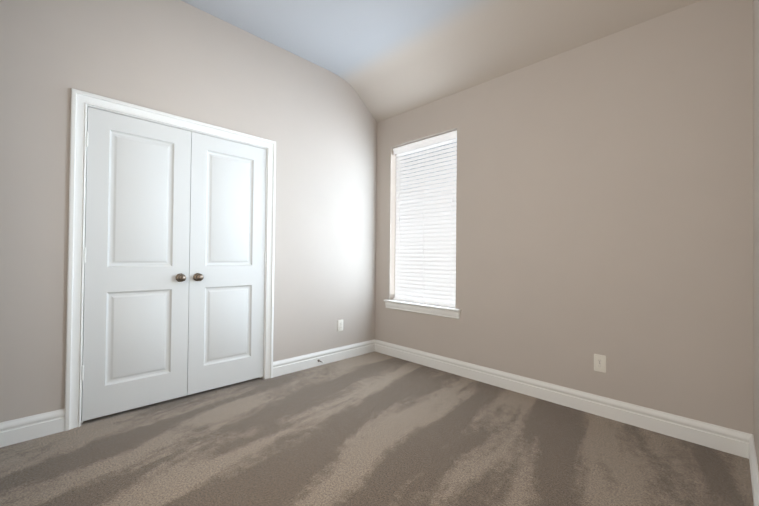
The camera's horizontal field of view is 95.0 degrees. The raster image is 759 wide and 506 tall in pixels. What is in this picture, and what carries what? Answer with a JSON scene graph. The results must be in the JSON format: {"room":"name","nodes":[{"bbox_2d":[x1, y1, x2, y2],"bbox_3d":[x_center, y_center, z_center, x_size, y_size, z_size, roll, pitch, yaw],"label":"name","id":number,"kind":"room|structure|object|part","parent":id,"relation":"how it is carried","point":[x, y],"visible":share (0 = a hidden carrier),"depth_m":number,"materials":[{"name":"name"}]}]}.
{"room":"empty bedroom","nodes":[
{"label":"empty bedroom","id":0,"kind":"room"},
{"bbox_2d":[0,0,376,422],"bbox_3d":[-1.146,-0.543,3.104,3.370,3.350,0.120,1,-1,-45],"label":"wall","id":1,"kind":"structure","parent":0,"point":[317,124],"depth_m":2.62,"materials":[{"name":"paint"}]},
{"bbox_2d":[0,408,64,446],"bbox_3d":[-2.088,1.043,2.069,0.321,0.136,0.017,1,-1,-45],"label":"baseboard","id":2,"kind":"structure","parent":1,"relation":"attached to","point":[19,430],"depth_m":2.08,"materials":[{"name":"white paint"}]},
{"bbox_2d":[81,132,88,380],"bbox_3d":[-1.921,0.017,2.267,0.012,1.616,0.042,1,-1,-45],"label":"left closet door hinge","id":3,"kind":"object","parent":1,"relation":"attached to","point":[82,366],"visible":1,"depth_m":2.25,"materials":[{"name":"white paint"}]},
{"bbox_2d":[81,107,190,420],"bbox_3d":[-1.685,0.072,2.469,0.619,2.045,0.098,1,-1,-45],"label":"closet door","id":4,"kind":"structure","parent":1,"relation":"in","point":[136,276],"depth_m":2.45,"materials":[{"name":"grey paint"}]},
{"bbox_3d":[-1.497,0.188,2.631,0.065,0.065,0.063,1,-1,-45],"label":"knob","id":5,"kind":"part","parent":4,"relation":"part of","materials":[{"name":"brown metal"}]},
{"bbox_2d":[64,88,275,430],"bbox_3d":[-1.505,0.046,2.730,1.409,2.156,0.143,1,-1,-45],"label":"door frame","id":6,"kind":"structure","parent":1,"relation":"attached to","point":[80,99],"depth_m":2.24,"materials":[{"name":"white paint"}]},
{"bbox_2d":[187,132,265,394],"bbox_3d":[-1.244,0.081,2.908,0.619,2.045,0.098,1,-1,-45],"label":"closet door","id":7,"kind":"structure","parent":1,"relation":"in","point":[226,263],"depth_m":2.90,"materials":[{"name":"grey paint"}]},
{"bbox_3d":[-1.409,0.190,2.718,0.065,0.065,0.063,1,-1,-45],"label":"knob","id":8,"kind":"part","parent":7,"relation":"part of","materials":[{"name":"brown metal"}]},
{"bbox_2d":[263,168,266,346],"bbox_3d":[-1.040,0.036,3.144,0.012,1.616,0.042,1,-1,-45],"label":"right closet door hinge","id":9,"kind":"object","parent":1,"relation":"attached to","point":[264,261],"visible":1,"depth_m":3.13,"materials":[{"name":"white paint"}]},
{"bbox_2d":[273,339,375,376],"bbox_3d":[-0.527,1.076,3.624,1.270,0.136,0.017,1,-1,-45],"label":"baseboard","id":10,"kind":"structure","parent":1,"relation":"attached to","point":[286,366],"depth_m":3.55,"materials":[{"name":"white paint"}]},
{"bbox_2d":[338,319,342,330],"bbox_3d":[-0.417,0.778,3.740,0.075,0.121,0.007,1,-1,-45],"label":"electrical outlet","id":11,"kind":"object","parent":1,"relation":"attached to","point":[340,325],"visible":1,"depth_m":3.74,"materials":[{"name":"white plastic"}]},
{"bbox_2d":[0,351,753,505],"bbox_3d":[-0.341,1.191,2.258,3.370,0.120,4.115,1,-1,-45],"label":"floor","id":12,"kind":"structure","parent":0,"point":[374,428],"depth_m":1.96,"materials":[{"name":"carpet"}]},
{"bbox_2d":[181,0,700,122],"bbox_3d":[-0.037,-1.894,1.977,3.070,0.650,3.045,1,-1,-45],"label":"ceiling","id":13,"kind":"structure","parent":0,"point":[386,59],"depth_m":2.88,"materials":[{"name":"paint"}]},
{"bbox_2d":[375,0,752,433],"bbox_3d":[1.100,-0.520,3.108,0.180,3.350,3.045,1,-1,-45],"label":"wall","id":14,"kind":"structure","parent":0,"point":[604,196],"depth_m":2.44,"materials":[{"name":"paint"}]},
{"bbox_2d":[385,302,459,318],"bbox_3d":[0.414,0.590,3.634,0.018,0.072,0.970,1,-1,-45],"label":"trim","id":15,"kind":"structure","parent":14,"relation":"attached to","point":[432,311],"depth_m":3.58,"materials":[{"name":"white paint"}]},
{"bbox_2d":[384,299,460,311],"bbox_3d":[0.449,0.544,3.670,0.149,0.022,0.994,1,-1,-45],"label":"window sill","id":16,"kind":"structure","parent":14,"relation":"attached to","point":[425,305],"depth_m":3.60,"materials":[{"name":"white paint"}]},
{"bbox_2d":[398,140,456,201],"bbox_3d":[0.532,-0.324,3.753,0.060,1.760,0.870,1,-1,-45],"label":"window","id":17,"kind":"structure","parent":14,"relation":"in","point":[428,165],"depth_m":3.77,"materials":[{"name":"white glass"}]},
{"bbox_2d":[393,130,456,306],"bbox_3d":[0.479,-0.332,3.700,0.086,1.726,0.864,1,-1,-45],"label":"window blind","id":18,"kind":"object","parent":17,"relation":"attached to","point":[425,247],"visible":0.81,"depth_m":3.69,"materials":[{"name":"white plastic"}]},
{"bbox_2d":[376,340,743,456],"bbox_3d":[0.998,1.086,3.037,0.017,0.136,3.000,1,-1,-45],"label":"baseboard","id":19,"kind":"structure","parent":14,"relation":"attached to","point":[716,437],"depth_m":2.50,"materials":[{"name":"white paint"}]},
{"bbox_2d":[594,354,605,372],"bbox_3d":[1.569,0.786,2.477,0.007,0.121,0.075,1,-1,-45],"label":"electrical outlet","id":20,"kind":"object","parent":14,"relation":"attached to","point":[599,363],"visible":1,"depth_m":2.48,"materials":[{"name":"white plastic"}]},
{"bbox_2d":[753,0,758,470],"bbox_3d":[1.087,-0.544,0.862,3.370,3.350,0.120,1,-1,-45],"label":"wall","id":21,"kind":"structure","parent":0,"point":[756,220],"depth_m":1.73,"materials":[{"name":"paint"}]},
{"bbox_2d":[744,432,758,505],"bbox_3d":[1.001,1.062,0.872,3.070,0.136,0.017,1,-1,-45],"label":"baseboard","id":22,"kind":"structure","parent":21,"relation":"attached to","point":[749,445],"depth_m":1.74,"materials":[{"name":"white paint"}]}
]}

